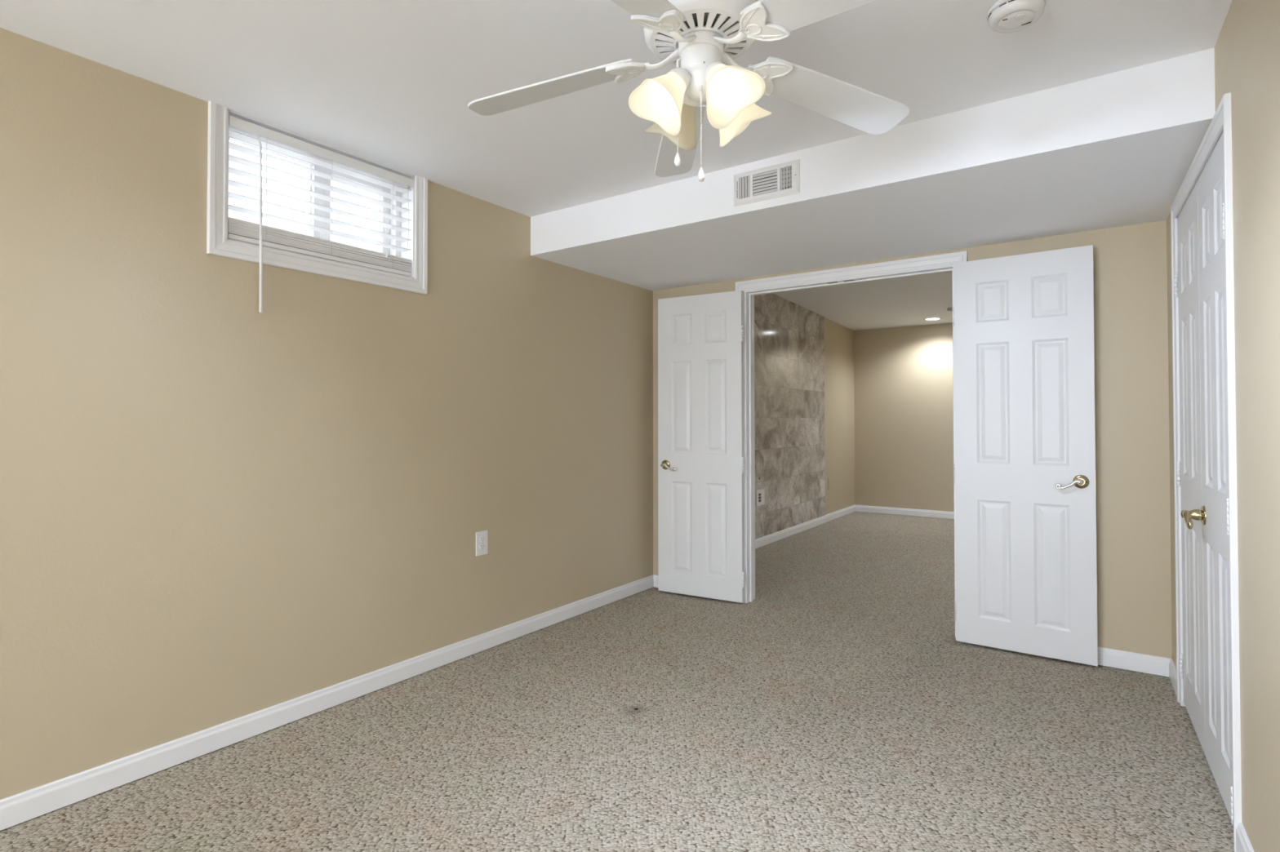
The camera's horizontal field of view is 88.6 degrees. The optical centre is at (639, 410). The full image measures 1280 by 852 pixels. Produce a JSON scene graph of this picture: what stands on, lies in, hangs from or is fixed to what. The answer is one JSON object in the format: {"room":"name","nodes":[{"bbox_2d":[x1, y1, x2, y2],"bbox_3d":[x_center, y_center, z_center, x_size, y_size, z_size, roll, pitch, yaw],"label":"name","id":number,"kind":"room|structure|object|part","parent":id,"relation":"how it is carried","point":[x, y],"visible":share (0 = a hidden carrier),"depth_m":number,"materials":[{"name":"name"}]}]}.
{"room":"empty basement room","nodes":[
{"label":"empty basement room","id":0,"kind":"room"},
{"bbox_2d":[0,27,854,799],"bbox_3d":[-0.845,-0.031,3.560,0.220,2.550,12.455,-1,-1,35],"label":"wall","id":1,"kind":"structure","parent":0,"point":[215,509],"depth_m":2.46,"materials":[{"name":"beige paint"}]},
{"bbox_2d":[206,100,427,294],"bbox_3d":[-1.372,-0.834,2.803,0.232,0.551,0.935,-1,-1,35],"label":"window","id":2,"kind":"structure","parent":1,"relation":"in","point":[218,243],"depth_m":2.76,"materials":[{"name":"white paint"}]},
{"bbox_3d":[-1.535,-0.840,2.384,0.017,0.551,0.062,-1,-1,35],"label":"casing","id":3,"kind":"part","parent":2,"relation":"part of","materials":[{"name":"white paint"}]},
{"bbox_3d":[-1.487,-0.867,2.664,0.025,0.417,0.380,-1,-1,35],"label":"sash","id":4,"kind":"part","parent":2,"relation":"part of","materials":[{"name":"white plastic"}]},
{"bbox_3d":[-1.284,-0.590,2.737,0.017,0.062,0.935,-1,-1,35],"label":"sill casing","id":5,"kind":"part","parent":2,"relation":"part of","materials":[{"name":"white paint"}]},
{"bbox_2d":[227,115,413,312],"bbox_3d":[-1.302,-0.729,2.753,0.096,0.721,0.793,-1,-1,35],"label":"window blind","id":6,"kind":"object","parent":2,"relation":"attached to","point":[260,234],"visible":0.84,"depth_m":2.69,"materials":[{"name":"white plastic"}]},
{"bbox_3d":[-1.468,-0.859,2.553,0.055,0.405,0.002,-1,-1,35],"label":"ladder cord","id":7,"kind":"part","parent":6,"relation":"part of","materials":[{"name":"white fabric"}]},
{"bbox_3d":[-1.318,-0.643,2.763,0.050,0.018,0.785,-1,-1,35],"label":"rail","id":8,"kind":"part","parent":6,"relation":"part of","materials":[{"name":"white plastic"}]},
{"bbox_3d":[-1.315,-0.855,2.769,0.055,0.405,0.002,-1,-1,35],"label":"ladder cord","id":9,"kind":"part","parent":6,"relation":"part of","materials":[{"name":"white fabric"}]},
{"bbox_3d":[-1.149,-0.852,3.007,0.055,0.405,0.002,-1,-1,35],"label":"ladder cord","id":10,"kind":"part","parent":6,"relation":"part of","materials":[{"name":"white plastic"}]},
{"bbox_3d":[-1.109,-0.866,3.000,0.012,0.374,0.112,-1,-1,41],"label":"lift cord","id":11,"kind":"part","parent":6,"relation":"part of","materials":[{"name":"white plastic"}]},
{"bbox_3d":[-1.313,-0.862,2.982,0.025,0.417,0.380,-1,-1,35],"label":"sash","id":12,"kind":"part","parent":2,"relation":"part of","materials":[{"name":"white plastic"}]},
{"bbox_3d":[-1.400,-0.864,2.823,0.075,0.477,0.796,-1,-1,35],"label":"frame","id":13,"kind":"part","parent":2,"relation":"part of","materials":[{"name":"white plastic"}]},
{"bbox_3d":[-1.034,-0.829,3.098,0.017,0.551,0.062,-1,-1,35],"label":"casing","id":14,"kind":"part","parent":2,"relation":"part of","materials":[{"name":"white paint"}]},
{"bbox_2d":[0,574,653,831],"bbox_3d":[-2.114,1.168,1.530,0.013,0.084,7.705,-1,-1,35],"label":"baseboard","id":15,"kind":"structure","parent":1,"relation":"attached to","point":[24,806],"depth_m":2.48,"materials":[{"name":"white paint"}]},
{"bbox_2d":[475,530,487,556],"bbox_3d":[-0.817,0.686,3.390,0.008,0.124,0.078,-1,-1,35],"label":"wall outlet","id":16,"kind":"object","parent":1,"relation":"attached to","point":[481,536],"visible":1,"depth_m":3.38,"materials":[{"name":"white plastic"}]},
{"bbox_2d":[480,544,484,550],"bbox_3d":[-0.817,0.705,3.389,0.008,0.025,0.034,-1,-1,35],"label":"receptacle","id":17,"kind":"object","parent":16,"relation":"attached to","point":[482,546],"depth_m":3.39,"materials":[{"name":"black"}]},
{"bbox_2d":[480,537,484,542],"bbox_3d":[-0.817,0.666,3.390,0.008,0.025,0.034,-1,-1,35],"label":"receptacle","id":18,"kind":"object","parent":16,"relation":"attached to","point":[482,539],"depth_m":3.39,"materials":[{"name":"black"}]},
{"bbox_2d":[754,293,825,539],"bbox_3d":[1.154,0.035,6.228,0.010,2.500,3.459,-1,-1,35],"label":"wall tile","id":19,"kind":"structure","parent":1,"relation":"attached to","point":[789,336],"depth_m":6.75,"materials":[{"name":"grey stone"}]},
{"bbox_2d":[755,488,764,506],"bbox_3d":[1.136,0.818,6.173,0.009,0.150,0.180,-1,-1,35],"label":"wall outlet","id":20,"kind":"object","parent":19,"relation":"attached to","point":[760,494],"visible":1,"depth_m":6.17,"materials":[{"name":"white plastic"}]},
{"bbox_2d":[755,505,855,549],"bbox_3d":[1.494,1.246,6.682,0.023,0.084,4.625,-1,-1,35],"label":"baseboard","id":21,"kind":"structure","parent":1,"relation":"attached to","point":[765,540],"depth_m":6.98,"materials":[{"name":"white paint"}]},
{"bbox_2d":[0,0,1232,217],"bbox_3d":[-0.643,-1.196,0.473,4.120,0.100,7.805,-1,-1,35],"label":"ceiling","id":22,"kind":"structure","parent":0,"point":[392,83],"depth_m":2.11,"materials":[{"name":"paint"}]},
{"bbox_2d":[467,0,910,182],"bbox_3d":[0.138,-0.857,1.675,1.270,0.539,1.226,-1,-1,35],"label":"ceiling fan","id":23,"kind":"object","parent":22,"relation":"hanging from","point":[700,37],"visible":1,"depth_m":1.70,"materials":[{"name":"white metal"}]},
{"bbox_3d":[-0.243,-0.893,1.820,0.482,0.091,0.136,0,-1,13],"label":"blade","id":24,"kind":"part","parent":23,"relation":"part of","materials":[{"name":"white wood"}]},
{"bbox_3d":[-0.056,-0.900,1.361,0.143,0.091,0.487,-1,-1,35],"label":"blade","id":25,"kind":"part","parent":23,"relation":"part of","materials":[{"name":"white wood"}]},
{"bbox_3d":[0.036,-0.785,1.660,0.148,0.154,0.149,-1,-1,35],"label":"lamp shade","id":26,"kind":"part","parent":23,"relation":"part of","materials":[{"name":"white glass"}]},
{"bbox_3d":[0.074,-0.819,1.672,0.048,0.066,0.058,-1,-1,35],"label":"bulb","id":27,"kind":"part","parent":23,"relation":"part of","materials":[{"name":"white glass"}]},
{"bbox_3d":[0.105,-0.783,1.838,0.149,0.154,0.148,-1,-1,35],"label":"lamp shade","id":28,"kind":"part","parent":23,"relation":"part of","materials":[{"name":"beige glass"}]},
{"bbox_3d":[0.099,-0.660,1.718,0.018,0.038,0.018,-1,-1,35],"label":"chain pull","id":29,"kind":"part","parent":23,"relation":"part of","materials":[{"name":"white plastic"}]},
{"bbox_3d":[0.103,-0.800,1.720,0.014,0.257,0.007,0,-1,5],"label":"pull chain","id":30,"kind":"part","parent":23,"relation":"part of","materials":[{"name":"white plastic"}]},
{"bbox_3d":[0.134,-0.888,2.131,0.136,0.091,0.482,0,-1,-5],"label":"blade","id":31,"kind":"part","parent":23,"relation":"part of","materials":[{"name":"white wood"}]},
{"bbox_3d":[0.160,-0.983,1.717,0.260,0.004,0.260,-1,-1,35],"label":"motor","id":32,"kind":"part","parent":23,"relation":"part of","materials":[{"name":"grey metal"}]},
{"bbox_3d":[0.157,-0.733,1.683,0.007,0.230,0.011,0,-1,5],"label":"pull chain","id":33,"kind":"part","parent":23,"relation":"part of","materials":[{"name":"white plastic"}]},
{"bbox_3d":[0.157,-0.607,1.680,0.018,0.038,0.018,-1,-1,35],"label":"chain pull","id":34,"kind":"part","parent":23,"relation":"part of","materials":[{"name":"white plastic"}]},
{"bbox_3d":[0.203,-0.820,1.629,0.058,0.066,0.048,-1,-1,35],"label":"bulb","id":35,"kind":"part","parent":23,"relation":"part of","materials":[{"name":"white glass"}]},
{"bbox_3d":[0.214,-0.786,1.591,0.149,0.154,0.148,-1,-1,35],"label":"lamp shade","id":36,"kind":"part","parent":23,"relation":"part of","materials":[{"name":"white glass"}]},
{"bbox_3d":[0.283,-0.784,1.769,0.148,0.154,0.149,-1,-1,35],"label":"lamp shade","id":37,"kind":"part","parent":23,"relation":"part of","materials":[{"name":"white glass"}]},
{"bbox_3d":[0.424,-0.900,1.395,0.136,0.091,0.482,1,-1,-41],"label":"blade","id":38,"kind":"part","parent":23,"relation":"part of","materials":[{"name":"white wood"}]},
{"bbox_3d":[0.547,-0.893,1.869,0.482,0.091,0.136,0,-1,-23],"label":"blade","id":39,"kind":"part","parent":23,"relation":"part of","materials":[{"name":"white wood"}]},
{"bbox_2d":[986,0,1046,32],"bbox_3d":[1.049,-1.103,1.828,0.144,0.044,0.144,-1,-1,35],"label":"smoke detector","id":40,"kind":"object","parent":22,"relation":"attached to","point":[1006,15],"visible":1,"depth_m":1.81,"materials":[{"name":"white plastic"}]},
{"bbox_2d":[0,511,1234,851],"bbox_3d":[0.670,1.277,2.477,3.520,0.100,12.655,-1,-1,35],"label":"floor","id":41,"kind":"structure","parent":0,"point":[840,708],"depth_m":2.37,"materials":[{"name":"carpet"}]},
{"bbox_2d":[773,271,952,330],"bbox_3d":[2.795,-1.259,5.807,3.620,0.328,4.625,-1,-1,35],"label":"ceiling","id":42,"kind":"structure","parent":0,"point":[908,301],"depth_m":6.77,"materials":[{"name":"paint"}]},
{"bbox_2d":[924,317,941,320],"bbox_3d":[3.433,-1.074,7.687,0.190,0.007,0.190,-1,-3,35],"label":"recessed light","id":43,"kind":"object","parent":42,"relation":"in","point":[928,318],"visible":1,"depth_m":7.68,"materials":[{"name":"white plastic"}]},
{"bbox_2d":[530,47,1215,290],"bbox_3d":[0.952,-0.993,3.361,2.968,0.218,1.240,-1,-1,35],"label":"ceiling","id":44,"kind":"structure","parent":0,"point":[1118,148],"depth_m":2.77,"materials":[{"name":"paint"}]},
{"bbox_2d":[733,159,799,206],"bbox_3d":[0.551,-0.998,2.877,0.311,0.144,0.014,-1,-1,35],"label":"ceiling vent","id":45,"kind":"object","parent":44,"relation":"in","point":[781,180],"visible":1,"depth_m":2.87,"materials":[{"name":"white metal"}]},
{"bbox_2d":[853,323,954,519],"bbox_3d":[4.194,0.006,7.692,3.720,2.600,0.100,-1,-1,35],"label":"wall","id":46,"kind":"structure","parent":0,"point":[903,376],"depth_m":8.24,"materials":[{"name":"beige paint"}]},
{"bbox_2d":[855,505,954,519],"bbox_3d":[4.165,1.259,7.624,3.312,0.084,0.013,-1,-1,35],"label":"baseboard","id":47,"kind":"structure","parent":46,"relation":"attached to","point":[908,512],"depth_m":8.21,"materials":[{"name":"white paint"}]},
{"bbox_2d":[653,220,1172,674],"bbox_3d":[1.435,-0.053,3.842,3.188,2.600,0.125,-1,-1,35],"label":"wall","id":48,"kind":"structure","parent":0,"point":[1130,263],"depth_m":3.13,"materials":[{"name":"beige paint"}]},
{"bbox_2d":[653,574,657,587],"bbox_3d":[0.362,1.212,4.492,0.662,0.084,0.013,-1,-1,35],"label":"baseboard","id":49,"kind":"structure","parent":48,"relation":"attached to","point":[655,577],"depth_m":4.66,"materials":[{"name":"white paint"}]},
{"bbox_2d":[657,290,744,603],"bbox_3d":[0.391,0.231,4.379,0.629,2.020,0.094,-1,-1,30],"label":"door","id":50,"kind":"structure","parent":48,"relation":"in","point":[700,337],"depth_m":4.38,"materials":[{"name":"white paint"}]},
{"bbox_3d":[0.200,0.386,4.463,0.116,0.052,0.051,-1,-1,30],"label":"lever","id":51,"kind":"part","parent":50,"relation":"part of","materials":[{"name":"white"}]},
{"bbox_2d":[735,250,967,639],"bbox_3d":[1.239,0.197,3.975,1.386,2.104,0.156,-1,-1,35],"label":"door frame","id":52,"kind":"structure","parent":48,"relation":"attached to","point":[942,263],"depth_m":4.21,"materials":[{"name":"white paint"}]},
{"bbox_3d":[0.657,0.203,4.298,0.062,2.104,0.016,-1,-1,35],"label":"casing","id":53,"kind":"part","parent":52,"relation":"part of","materials":[{"name":"white paint"}]},
{"bbox_3d":[1.198,-0.824,3.934,1.386,0.062,0.016,-1,-1,35],"label":"head casing","id":54,"kind":"part","parent":52,"relation":"part of","materials":[{"name":"white paint"}]},
{"bbox_3d":[1.741,0.190,3.538,0.062,2.104,0.016,-1,-1,35],"label":"casing","id":55,"kind":"part","parent":52,"relation":"part of","materials":[{"name":"white paint"}]},
{"bbox_2d":[953,244,1097,666],"bbox_3d":[1.926,0.214,3.324,0.630,2.020,0.095,-1,-1,37],"label":"door","id":56,"kind":"structure","parent":48,"relation":"in","point":[1025,479],"depth_m":3.31,"materials":[{"name":"white paint"}]},
{"bbox_3d":[2.080,0.357,3.175,0.116,0.052,0.051,-1,-1,36],"label":"lever","id":57,"kind":"part","parent":56,"relation":"part of","materials":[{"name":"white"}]},
{"bbox_2d":[1097,647,1170,677],"bbox_3d":[2.111,1.192,3.264,0.840,0.084,0.013,-1,-1,35],"label":"baseboard","id":58,"kind":"structure","parent":48,"relation":"attached to","point":[1136,662],"depth_m":3.10,"materials":[{"name":"white paint"}]},
{"bbox_2d":[1166,0,1279,851],"bbox_3d":[0.383,0.014,-0.203,0.100,2.342,7.709,-1,-1,33],"label":"wall","id":59,"kind":"structure","parent":0,"point":[1247,46],"depth_m":1.62,"materials":[{"name":"beige paint"}]},
{"bbox_2d":[1168,658,1177,697],"bbox_3d":[2.370,1.187,2.905,0.013,0.084,0.303,-1,-1,33],"label":"baseboard","id":60,"kind":"structure","parent":59,"relation":"attached to","point":[1172,669],"depth_m":2.92,"materials":[{"name":"white paint"}]},
{"bbox_2d":[1173,181,1205,755],"bbox_3d":[2.126,0.199,2.518,0.049,2.018,0.531,-1,-1,33],"label":"door","id":61,"kind":"structure","parent":59,"relation":"in","point":[1186,288],"depth_m":2.50,"materials":[{"name":"white paint"}]},
{"bbox_2d":[1170,92,1241,851],"bbox_3d":[2.005,0.171,2.278,0.116,2.102,1.176,-1,-1,33],"label":"door frame","id":62,"kind":"structure","parent":59,"relation":"attached to","point":[1221,122],"depth_m":1.83,"materials":[{"name":"white paint"}]},
{"bbox_3d":[2.269,0.179,2.770,0.015,2.103,0.062,-1,-1,33],"label":"casing","id":63,"kind":"part","parent":62,"relation":"part of","materials":[{"name":"white paint"}]},
{"bbox_3d":[1.963,-0.848,2.321,0.015,0.062,1.176,-1,-1,33],"label":"head casing","id":64,"kind":"part","parent":62,"relation":"part of","materials":[{"name":"white paint"}]},
{"bbox_3d":[1.659,0.165,1.840,0.016,2.102,0.063,-1,-1,35],"label":"casing","id":65,"kind":"part","parent":62,"relation":"part of","materials":[{"name":"white paint"}]},
{"bbox_2d":[1180,133,1233,825],"bbox_3d":[1.811,0.193,2.085,0.099,2.018,0.531,-1,-1,33],"label":"door","id":66,"kind":"structure","parent":59,"relation":"in","point":[1213,514],"depth_m":2.08,"materials":[{"name":"white paint"}]},
{"bbox_3d":[1.888,0.370,2.239,0.056,0.060,0.125,-1,-1,33],"label":"lever","id":67,"kind":"part","parent":66,"relation":"part of","materials":[{"name":"gold metal"}]},
{"bbox_2d":[1235,822,1253,851],"bbox_3d":[-0.069,1.130,-0.806,0.013,0.084,6.233,-1,-1,33],"label":"baseboard","id":68,"kind":"structure","parent":59,"relation":"attached to","point":[1243,844],"depth_m":1.75,"materials":[{"name":"white paint"}]}
]}

